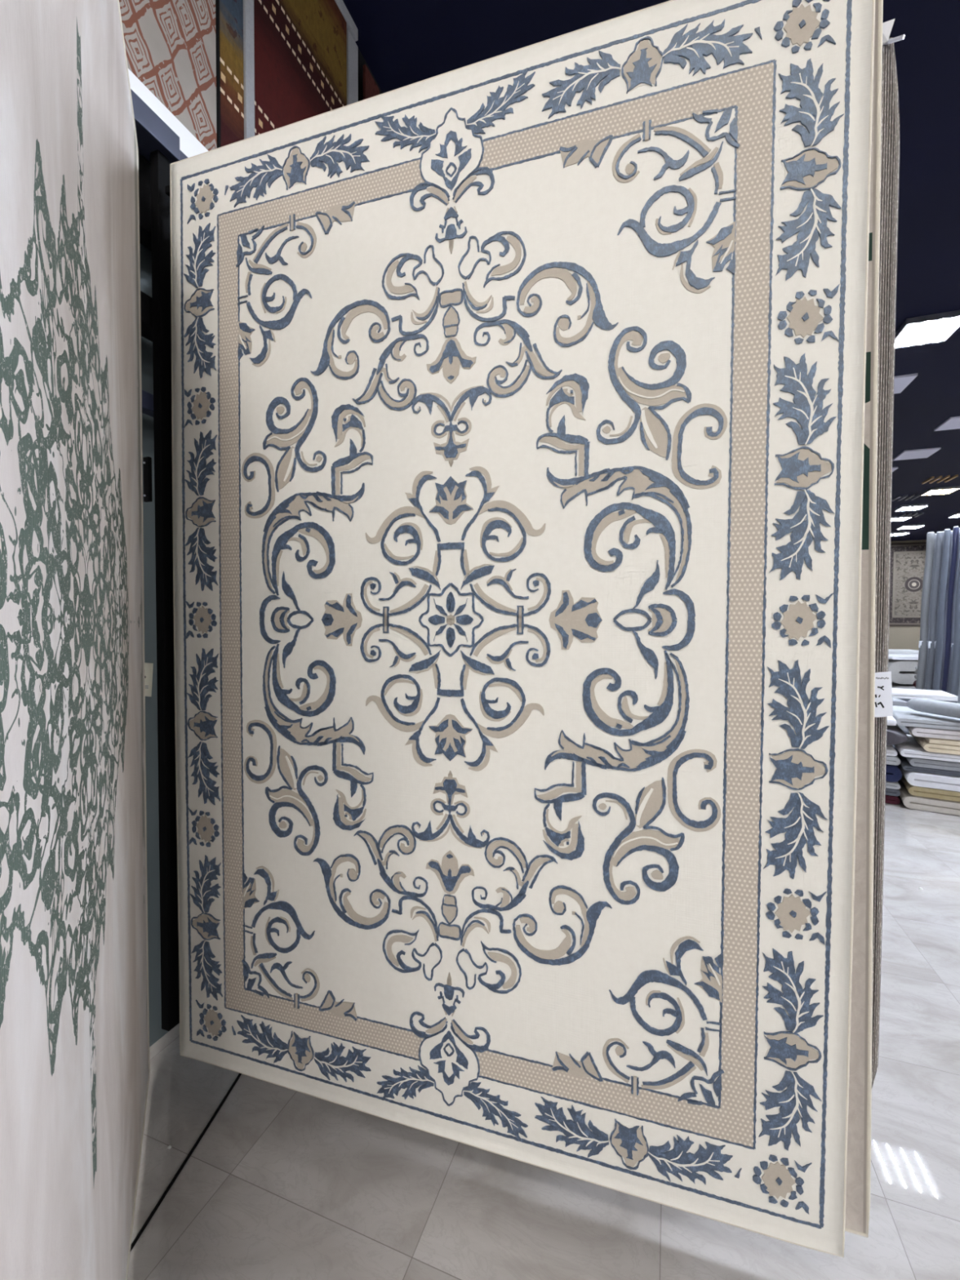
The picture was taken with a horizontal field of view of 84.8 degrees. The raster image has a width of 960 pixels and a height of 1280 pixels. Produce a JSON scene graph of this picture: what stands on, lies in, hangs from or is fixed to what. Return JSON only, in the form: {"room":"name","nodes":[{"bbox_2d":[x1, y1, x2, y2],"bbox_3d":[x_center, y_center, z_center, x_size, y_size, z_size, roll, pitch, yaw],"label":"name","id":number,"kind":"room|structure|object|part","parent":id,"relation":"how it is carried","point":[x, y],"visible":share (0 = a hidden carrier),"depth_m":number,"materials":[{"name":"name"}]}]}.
{"room":"store","nodes":[
{"label":"store","id":0,"kind":"room"},
{"bbox_2d":[139,47,382,1046],"bbox_3d":[1.430,-1.238,9.556,0.173,5.170,37.000,1,2,20],"label":"wall","id":1,"kind":"structure","parent":0,"point":[156,1032],"depth_m":1.99,"materials":[{"name":"paint"}]},
{"bbox_2d":[119,0,217,151],"bbox_3d":[-1.482,-2.732,1.059,0.020,1.600,2.317,1,2,20],"label":"rug","id":2,"kind":"object","parent":1,"relation":"attached to","point":[170,45],"visible":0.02,"depth_m":2.00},
{"bbox_2d":[128,68,208,157],"bbox_3d":[1.565,-2.016,9.487,0.161,0.130,37.000,1,2,20],"label":"trim","id":3,"kind":"structure","parent":1,"relation":"attached to","point":[189,145],"depth_m":1.87,"materials":[{"name":"white paint"}]},
{"bbox_2d":[215,0,244,148],"bbox_3d":[-1.062,-2.762,2.220,0.022,1.600,0.146,1,2,20],"label":"rug","id":4,"kind":"object","parent":1,"relation":"attached to","point":[228,13],"visible":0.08,"depth_m":2.22,"materials":[{"name":"red fabric"}]},
{"bbox_2d":[243,0,358,139],"bbox_3d":[-0.883,-2.775,2.702,0.032,1.600,0.880,1,2,20],"label":"rug","id":5,"kind":"object","parent":1,"relation":"attached to","point":[300,62],"visible":0.43,"depth_m":2.60,"materials":[{"name":"red fabric"}]},
{"bbox_2d":[362,64,379,99],"bbox_3d":[-0.656,-2.741,3.335,0.034,1.500,0.274,1,2,24],"label":"rug","id":6,"kind":"object","parent":1,"relation":"attached to","point":[371,89],"visible":0.14,"depth_m":3.22,"materials":[{"name":"red fabric"}]},
{"bbox_2d":[130,18,904,1031],"bbox_3d":[0.462,-0.206,3.152,2.300,3.090,8.400,1,2,20],"label":"display rack","id":7,"kind":"object","parent":1,"relation":"attached to","point":[158,145],"visible":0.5,"depth_m":1.80,"materials":[{"name":"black metal"}]},
{"bbox_2d":[0,0,150,1279],"bbox_3d":[-0.629,-0.032,0.834,0.025,2.998,1.979,-1,2,-28],"label":"rug","id":8,"kind":"object","parent":7,"relation":"hanging from","point":[75,1064],"visible":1,"depth_m":0.71,"materials":[{"name":"white fabric"}]},
{"bbox_2d":[144,662,153,696],"bbox_3d":[-1.107,0.131,1.745,0.049,0.114,0.002,0,2,6],"label":"price tag","id":9,"kind":"object","parent":8,"relation":"attached to","point":[148,666],"visible":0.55,"depth_m":1.74,"materials":[{"name":"beige paper"}]},
{"bbox_3d":[-0.555,-1.165,3.495,0.090,0.100,8.400,1,2,20],"label":"rail","id":10,"kind":"part","parent":7,"relation":"part of","materials":[{"name":"black metal"}]},
{"bbox_3d":[-0.593,-0.885,3.516,0.050,0.060,8.400,1,2,20],"label":"rail","id":11,"kind":"part","parent":7,"relation":"part of","materials":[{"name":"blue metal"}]},
{"bbox_3d":[-0.558,-1.555,3.486,0.080,0.240,8.400,1,2,20],"label":"rail","id":12,"kind":"part","parent":7,"relation":"part of","materials":[{"name":"black metal"}]},
{"bbox_3d":[-1.091,-0.136,1.825,0.036,3.010,0.045,1,2,20],"label":"post","id":13,"kind":"part","parent":7,"relation":"part of","materials":[{"name":"black metal"}]},
{"bbox_3d":[-0.097,-1.498,1.479,2.000,0.024,0.016,1,2,17],"label":"swing arm","id":14,"kind":"part","parent":7,"relation":"part of"},
{"bbox_2d":[169,0,875,1257],"bbox_3d":[-0.082,-0.057,1.484,1.979,3.003,0.024,1,2,17],"label":"rug","id":15,"kind":"object","parent":7,"relation":"hanging from","point":[517,396],"visible":1,"depth_m":1.40,"materials":[{"name":"beige fabric"}]},
{"bbox_2d":[844,0,883,1237],"bbox_3d":[-0.016,-0.054,1.529,2.013,3.010,0.025,1,2,17],"label":"rug","id":16,"kind":"object","parent":7,"relation":"hanging from","point":[858,1188],"visible":0.06,"depth_m":1.25,"materials":[{"name":"beige fabric"}]},
{"bbox_2d":[871,37,899,1088],"bbox_3d":[0.077,-0.172,1.607,1.981,2.628,0.049,1,2,17],"label":"rug","id":17,"kind":"object","parent":7,"relation":"hanging from","point":[890,135],"visible":0.05,"depth_m":1.31,"materials":[{"name":"grey fabric"}]},
{"bbox_2d":[874,671,893,717],"bbox_3d":[0.982,0.134,1.289,0.053,0.115,0.002,1,2,17],"label":"price tag","id":18,"kind":"object","parent":17,"relation":"attached to","point":[883,707],"visible":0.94,"depth_m":1.29,"materials":[{"name":"paper"}]},
{"bbox_3d":[0.978,-1.463,1.267,0.035,0.054,0.012,1,2,30],"label":"cap plate","id":19,"kind":"part","parent":7,"relation":"part of","materials":[{"name":"white paint"}]},
{"bbox_3d":[0.997,-1.454,1.278,0.055,0.025,0.009,2,2,42],"label":"arm rod","id":20,"kind":"part","parent":7,"relation":"part of","materials":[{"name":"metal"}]},
{"bbox_2d":[127,795,959,1279],"bbox_3d":[15.833,1.632,2.823,32.100,0.080,48.000,1,2,20],"label":"floor","id":21,"kind":"structure","parent":0,"point":[282,1183],"depth_m":1.49,"materials":[{"name":"tile"}]},
{"bbox_2d":[130,1073,241,1251],"bbox_3d":[-0.877,1.554,1.583,0.017,0.009,0.882,0,2,4],"label":"cable","id":22,"kind":"object","parent":21,"relation":"on","point":[200,1137],"visible":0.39,"depth_m":1.54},
{"bbox_2d":[884,795,900,804],"bbox_3d":[3.590,1.435,5.307,0.935,0.070,0.780,1,2,32],"label":"rug","id":23,"kind":"object","parent":21,"relation":"on","point":[889,799],"visible":0.12,"depth_m":4.76,"materials":[{"name":"red fabric"}]},
{"bbox_2d":[885,787,900,795],"bbox_3d":[3.586,1.363,5.302,0.932,0.058,0.790,1,2,32],"label":"rug","id":24,"kind":"object","parent":23,"relation":"on","point":[891,792],"visible":0.09,"depth_m":4.75,"materials":[{"name":"fabric"}]},
{"bbox_2d":[885,781,900,789],"bbox_3d":[3.583,1.301,5.296,0.932,0.054,0.800,1,2,32],"label":"rug","id":25,"kind":"object","parent":24,"relation":"on","point":[895,785],"visible":0.07,"depth_m":4.74,"materials":[{"name":"fabric"}]},
{"bbox_2d":[885,764,902,782],"bbox_3d":[3.585,1.191,5.286,0.942,0.144,0.810,1,2,32],"label":"rug","id":26,"kind":"object","parent":25,"relation":"on","point":[893,773],"visible":0.16,"depth_m":4.73,"materials":[{"name":"blue fabric"}]},
{"bbox_2d":[885,755,900,765],"bbox_3d":[3.576,1.071,5.283,0.926,0.072,0.820,1,2,32],"label":"rug","id":27,"kind":"object","parent":26,"relation":"on","point":[891,760],"visible":0.11,"depth_m":4.72,"materials":[{"name":"fabric"}]},
{"bbox_2d":[886,745,897,755],"bbox_3d":[3.567,1.001,5.287,0.902,0.054,0.820,1,2,32],"label":"rug","id":28,"kind":"object","parent":27,"relation":"on","point":[891,751],"visible":0.09,"depth_m":4.74,"materials":[{"name":"fabric"}]},
{"bbox_2d":[886,724,908,745],"bbox_3d":[3.675,0.860,5.098,0.680,0.190,0.720,1,2,32],"label":"rug","id":29,"kind":"object","parent":28,"relation":"on","point":[895,735],"visible":0.24,"depth_m":4.68,"materials":[{"name":"grey fabric"}]},
{"bbox_2d":[887,715,896,725],"bbox_3d":[3.553,0.720,5.224,0.835,0.055,0.830,1,2,32],"label":"rug","id":30,"kind":"object","parent":29,"relation":"on","point":[891,721],"visible":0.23,"depth_m":4.68,"materials":[{"name":"fabric"}]},
{"bbox_2d":[891,682,915,688],"bbox_3d":[8.344,1.103,10.343,1.001,0.454,0.800,1,2,11],"label":"rug","id":31,"kind":"object","parent":21,"relation":"on","point":[894,685],"visible":0.07,"depth_m":10.08,"materials":[{"name":"fabric"}]},
{"bbox_2d":[888,658,918,684],"bbox_3d":[8.347,0.611,10.329,0.997,0.436,0.800,1,2,11],"label":"rug","id":32,"kind":"object","parent":31,"relation":"on","point":[902,670],"visible":0.4,"depth_m":10.00,"materials":[{"name":"fabric"}]},
{"bbox_2d":[888,653,918,659],"bbox_3d":[8.388,0.333,10.313,0.964,0.067,0.850,1,2,11],"label":"rug","id":33,"kind":"object","parent":32,"relation":"on","point":[892,656],"visible":0.48,"depth_m":9.99,"materials":[{"name":"white fabric"}]},
{"bbox_2d":[915,532,935,689],"bbox_3d":[7.123,-0.159,8.438,0.232,3.121,0.122,0,2,0],"label":"roll","id":34,"kind":"object","parent":21,"relation":"on","point":[926,593],"visible":0.84,"depth_m":8.39,"materials":[{"name":"grey fabric"}]},
{"bbox_2d":[897,779,959,815],"bbox_3d":[4.725,1.439,4.612,1.703,0.106,0.950,1,2,32],"label":"rug","id":35,"kind":"object","parent":21,"relation":"on","point":[930,804],"visible":0.45,"depth_m":4.58,"materials":[{"name":"fabric"}]},
{"bbox_2d":[901,772,959,801],"bbox_3d":[4.730,1.335,4.583,1.668,0.081,0.890,1,2,32],"label":"rug","id":36,"kind":"object","parent":35,"relation":"on","point":[913,790],"visible":0.42,"depth_m":4.57,"materials":[{"name":"beige fabric"}]},
{"bbox_2d":[897,764,959,791],"bbox_3d":[4.681,1.228,4.564,1.635,0.112,0.870,1,2,32],"label":"rug","id":37,"kind":"object","parent":36,"relation":"on","point":[952,783],"visible":0.43,"depth_m":4.54,"materials":[{"name":"fabric"}]},
{"bbox_2d":[893,746,959,776],"bbox_3d":[4.716,1.143,4.593,1.708,0.040,0.880,1,2,32],"label":"rug","id":38,"kind":"object","parent":37,"relation":"on","point":[904,763],"visible":0.36,"depth_m":4.61,"materials":[{"name":"fabric"}]},
{"bbox_2d":[905,756,959,771],"bbox_3d":[4.729,1.081,4.571,1.666,0.072,0.900,1,2,32],"label":"rug","id":39,"kind":"object","parent":38,"relation":"on","point":[921,762],"visible":0.34,"depth_m":4.55,"materials":[{"name":"grey fabric"}]},
{"bbox_2d":[893,733,959,762],"bbox_3d":[4.678,1.007,4.596,1.682,0.058,0.910,1,2,32],"label":"rug","id":40,"kind":"object","parent":39,"relation":"on","point":[910,748],"visible":0.44,"depth_m":4.61,"materials":[{"name":"fabric"}]},
{"bbox_2d":[908,731,959,755],"bbox_3d":[4.751,0.918,4.483,1.611,0.112,0.820,1,2,32],"label":"rug","id":41,"kind":"object","parent":40,"relation":"on","point":[929,744],"visible":0.54,"depth_m":4.52,"materials":[{"name":"beige fabric"}]},
{"bbox_2d":[905,725,959,740],"bbox_3d":[4.721,0.814,4.540,1.656,0.076,0.850,1,2,32],"label":"rug","id":42,"kind":"object","parent":41,"relation":"on","point":[947,734],"visible":0.39,"depth_m":4.54,"materials":[{"name":"fabric"}]},
{"bbox_2d":[892,706,959,730],"bbox_3d":[4.477,0.728,4.721,1.264,0.067,0.900,1,2,32],"label":"rug","id":43,"kind":"object","parent":42,"relation":"on","point":[904,716],"visible":0.63,"depth_m":4.64,"materials":[{"name":"fabric"}]},
{"bbox_2d":[906,697,959,718],"bbox_3d":[4.102,0.604,4.617,0.186,0.125,0.620,0,2,-8],"label":"rolled rug","id":44,"kind":"object","parent":43,"relation":"on","point":[952,709],"visible":1,"depth_m":4.64,"materials":[{"name":"fabric"}]},
{"bbox_2d":[923,533,936,689],"bbox_3d":[7.267,-0.155,8.525,0.216,3.110,0.106,0,2,0],"label":"roll","id":45,"kind":"object","parent":21,"relation":"on","point":[935,534],"visible":0.04,"depth_m":8.49,"materials":[{"name":"grey fabric"}]},
{"bbox_2d":[924,531,942,689],"bbox_3d":[7.112,-0.144,8.272,0.202,3.100,0.093,0,2,0],"label":"roll","id":46,"kind":"object","parent":21,"relation":"on","point":[939,535],"visible":0.88,"depth_m":8.24,"materials":[{"name":"grey fabric"}]},
{"bbox_2d":[930,531,944,689],"bbox_3d":[7.251,-0.156,8.358,0.220,3.120,0.112,0,2,0],"label":"roll","id":47,"kind":"object","parent":21,"relation":"on","point":[943,533],"visible":0.06,"depth_m":8.32,"materials":[{"name":"grey fabric"}]},
{"bbox_2d":[932,528,951,690],"bbox_3d":[7.093,-0.145,8.107,0.207,3.110,0.100,0,2,0],"label":"roll","id":48,"kind":"object","parent":21,"relation":"on","point":[947,535],"visible":0.81,"depth_m":8.07,"materials":[{"name":"fabric"}]},
{"bbox_2d":[939,530,952,690],"bbox_3d":[7.233,-0.141,8.193,0.228,3.101,0.122,0,2,0],"label":"roll","id":49,"kind":"object","parent":21,"relation":"on","point":[951,538],"visible":0.11,"depth_m":8.15,"materials":[{"name":"fabric"}]},
{"bbox_2d":[941,526,959,692],"bbox_3d":[7.075,-0.145,7.940,0.199,3.120,0.089,0,2,0],"label":"roll","id":50,"kind":"object","parent":21,"relation":"on","point":[956,529],"visible":0.84,"depth_m":7.91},
{"bbox_2d":[946,528,959,693],"bbox_3d":[7.219,-0.142,8.028,0.253,3.111,0.143,0,2,0],"label":"roll","id":51,"kind":"object","parent":21,"relation":"on","point":[958,548],"visible":0.11,"depth_m":7.98,"materials":[{"name":"blue fabric"}]},
{"bbox_2d":[949,555,959,702],"bbox_3d":[7.072,-0.130,7.774,0.235,3.101,0.126,0,2,0],"label":"roll","id":52,"kind":"object","parent":21,"relation":"on","point":[955,670],"visible":0.67,"depth_m":7.75,"materials":[{"name":"fabric"}]},
{"bbox_2d":[957,683,959,703],"bbox_3d":[7.235,-0.142,7.860,0.229,3.121,0.119,0,2,0],"label":"roll","id":53,"kind":"object","parent":21,"relation":"on","point":[958,698],"visible":0.04,"depth_m":7.86,"materials":[{"name":"grey fabric"}]},
{"bbox_3d":[4.728,1.240,6.252,0.385,0.380,0.600,1,2,23],"label":"rug","id":54,"kind":"object","parent":21,"relation":"on","visible":0},
{"bbox_2d":[892,696,907,730],"bbox_3d":[4.735,0.848,6.239,0.373,0.326,0.600,1,2,23],"label":"rug","id":55,"kind":"object","parent":54,"relation":"on","point":[895,701],"visible":0.07,"depth_m":5.92,"materials":[{"name":"grey fabric"}]},
{"bbox_3d":[5.740,1.353,7.047,0.832,0.148,0.700,1,2,29],"label":"rug","id":56,"kind":"object","parent":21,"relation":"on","visible":0},
{"bbox_3d":[5.742,1.200,7.042,0.828,0.130,0.700,1,2,29],"label":"rug","id":57,"kind":"object","parent":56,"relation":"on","visible":0},
{"bbox_3d":[5.744,1.062,7.037,0.826,0.121,0.700,1,2,29],"label":"rug","id":58,"kind":"object","parent":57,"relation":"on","visible":0},
{"bbox_3d":[5.747,0.945,7.033,0.800,0.094,0.700,1,2,29],"label":"rug","id":59,"kind":"object","parent":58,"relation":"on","visible":0},
{"bbox_3d":[5.747,0.842,7.030,0.820,0.094,0.700,1,2,29],"label":"rug","id":60,"kind":"object","parent":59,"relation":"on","visible":0},
{"bbox_2d":[897,697,956,702],"bbox_3d":[5.753,0.771,7.025,0.767,0.036,0.700,1,2,29],"label":"rug","id":61,"kind":"object","parent":60,"relation":"on","point":[904,700],"visible":0.07,"depth_m":6.76,"materials":[{"name":"fabric"}]},
{"bbox_2d":[892,688,958,701],"bbox_3d":[5.750,0.716,7.025,0.794,0.067,0.700,1,2,29],"label":"rug","id":62,"kind":"object","parent":61,"relation":"on","point":[903,693],"visible":0.62,"depth_m":6.78,"materials":[{"name":"white fabric"}]},
{"bbox_3d":[9.215,1.035,12.048,1.112,0.499,0.800,1,2,17],"label":"rug","id":63,"kind":"object","parent":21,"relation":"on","visible":0},
{"bbox_3d":[9.229,0.547,12.031,1.085,0.382,0.800,1,2,17],"label":"rug","id":64,"kind":"object","parent":63,"relation":"on","visible":0},
{"bbox_2d":[888,648,919,654],"bbox_3d":[9.259,0.275,12.015,1.224,0.112,0.800,1,2,17],"label":"rug","id":65,"kind":"object","parent":64,"relation":"on","point":[904,651],"visible":0.24,"depth_m":11.60,"materials":[{"name":"white fabric"}]},
{"bbox_2d":[342,0,959,541],"bbox_3d":[15.854,-3.626,2.679,32.100,0.100,48.000,1,2,20],"label":"ceiling","id":66,"kind":"structure","parent":0,"point":[402,42],"depth_m":3.69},
{"bbox_2d":[892,466,897,471],"bbox_3d":[9.120,-3.846,12.078,0.600,0.032,0.600,1,2,20],"label":"ceiling panel","id":67,"kind":"object","parent":66,"relation":"attached to","point":[894,468],"visible":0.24,"depth_m":11.75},
{"bbox_2d":[890,531,910,536],"bbox_3d":[15.788,-4.018,19.925,0.600,0.065,0.600,1,2,20],"label":"ceiling light","id":68,"kind":"object","parent":66,"relation":"attached to","point":[899,533],"visible":0.8,"depth_m":19.72,"materials":[{"name":"white plastic"}]},
{"bbox_2d":[891,515,911,521],"bbox_3d":[13.579,-3.951,17.142,0.600,0.065,0.600,1,2,20],"label":"ceiling light","id":69,"kind":"object","parent":66,"relation":"attached to","point":[895,518],"visible":0.7,"depth_m":17.00,"materials":[{"name":"white plastic"}]},
{"bbox_2d":[893,373,917,393],"bbox_3d":[5.965,-3.740,7.765,0.600,0.032,0.600,1,2,20],"label":"ceiling panel","id":70,"kind":"object","parent":66,"relation":"attached to","point":[900,382],"visible":0.44,"depth_m":7.57,"materials":[{"name":"white plastic"}]},
{"bbox_2d":[891,493,920,501],"bbox_3d":[11.663,-3.896,14.401,0.490,0.040,0.560,1,2,20],"label":"ceiling vent","id":71,"kind":"object","parent":66,"relation":"in","point":[919,495],"visible":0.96,"depth_m":14.39,"materials":[{"name":"metal"}]},
{"bbox_2d":[896,524,924,529],"bbox_3d":[15.132,-3.982,18.494,0.600,0.065,0.600,1,2,20],"label":"ceiling light","id":72,"kind":"object","parent":66,"relation":"attached to","point":[910,526],"visible":1,"depth_m":18.41,"materials":[{"name":"white plastic"}]},
{"bbox_2d":[894,503,928,511],"bbox_3d":[12.732,-3.910,15.535,0.600,0.065,0.600,1,2,20],"label":"ceiling light","id":73,"kind":"object","parent":66,"relation":"attached to","point":[907,507],"visible":1,"depth_m":15.46,"materials":[{"name":"white plastic"}]},
{"bbox_2d":[898,512,924,517],"bbox_3d":[13.631,-3.950,16.666,0.490,0.040,0.560,1,2,20],"label":"ceiling vent","id":74,"kind":"object","parent":66,"relation":"in","point":[921,513],"visible":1,"depth_m":16.60,"materials":[{"name":"metal"}]},
{"bbox_2d":[892,447,941,460],"bbox_3d":[8.942,-3.812,10.792,0.600,0.032,0.600,1,2,20],"label":"ceiling panel","id":75,"kind":"object","parent":66,"relation":"attached to","point":[917,453],"visible":1,"depth_m":10.74,"materials":[{"name":"white plastic"}]},
{"bbox_2d":[894,310,959,348],"bbox_3d":[5.313,-3.685,6.258,0.600,0.065,0.600,1,2,20],"label":"ceiling light","id":76,"kind":"object","parent":66,"relation":"attached to","point":[937,327],"visible":0.9,"depth_m":6.22,"materials":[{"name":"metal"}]},
{"bbox_2d":[894,323,918,345],"bbox_3d":[5.101,-3.687,6.334,0.132,0.008,0.572,1,2,20],"label":"diffuser","id":77,"kind":"object","parent":76,"relation":"attached to","point":[904,333],"depth_m":6.30,"materials":[{"name":"white plastic"}]},
{"bbox_2d":[904,320,934,344],"bbox_3d":[5.242,-3.685,6.283,0.132,0.008,0.572,1,2,20],"label":"diffuser","id":78,"kind":"object","parent":76,"relation":"attached to","point":[922,327],"depth_m":6.27,"materials":[{"name":"white plastic"}]},
{"bbox_2d":[919,317,951,342],"bbox_3d":[5.383,-3.683,6.232,0.132,0.008,0.572,1,2,20],"label":"diffuser","id":79,"kind":"object","parent":76,"relation":"attached to","point":[937,326],"depth_m":6.22,"materials":[{"name":"white plastic"}]},
{"bbox_2d":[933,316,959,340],"bbox_3d":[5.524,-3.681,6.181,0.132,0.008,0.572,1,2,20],"label":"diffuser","id":80,"kind":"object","parent":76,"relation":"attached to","point":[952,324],"depth_m":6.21,"materials":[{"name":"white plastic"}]},
{"bbox_2d":[921,474,958,484],"bbox_3d":[11.016,-3.849,12.615,0.490,0.040,0.560,1,2,20],"label":"ceiling vent","id":81,"kind":"object","parent":66,"relation":"in","point":[956,475],"visible":1,"depth_m":12.57,"materials":[{"name":"brown metal"}]},
{"bbox_2d":[920,485,959,495],"bbox_3d":[11.912,-3.861,13.620,0.600,0.065,0.600,1,2,20],"label":"ceiling light","id":82,"kind":"object","parent":66,"relation":"attached to","point":[944,490],"visible":1,"depth_m":13.55,"materials":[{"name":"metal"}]},
{"bbox_2d":[933,416,959,431],"bbox_3d":[8.362,-3.767,9.099,0.600,0.032,0.600,1,2,20],"label":"ceiling panel","id":83,"kind":"object","parent":66,"relation":"attached to","point":[952,423],"visible":1,"depth_m":9.18,"materials":[{"name":"white plastic"}]},
{"bbox_2d":[948,511,959,518],"bbox_3d":[15.172,-3.925,16.460,0.600,0.065,0.600,1,2,20],"label":"ceiling light","id":84,"kind":"object","parent":66,"relation":"attached to","point":[957,514],"visible":1,"depth_m":16.57,"materials":[{"name":"white plastic"}]},
{"bbox_2d":[888,539,926,650],"bbox_3d":[22.184,-1.444,20.125,32.000,5.170,0.202,1,2,20],"label":"wall","id":85,"kind":"structure","parent":0,"point":[908,637],"depth_m":21.72,"materials":[{"name":"beige paint"}]},
{"bbox_2d":[888,542,926,626],"bbox_3d":[17.780,-2.277,21.553,2.120,3.400,0.030,1,2,20],"label":"rug","id":86,"kind":"object","parent":85,"relation":"attached to","point":[907,567],"visible":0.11,"depth_m":21.63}
]}

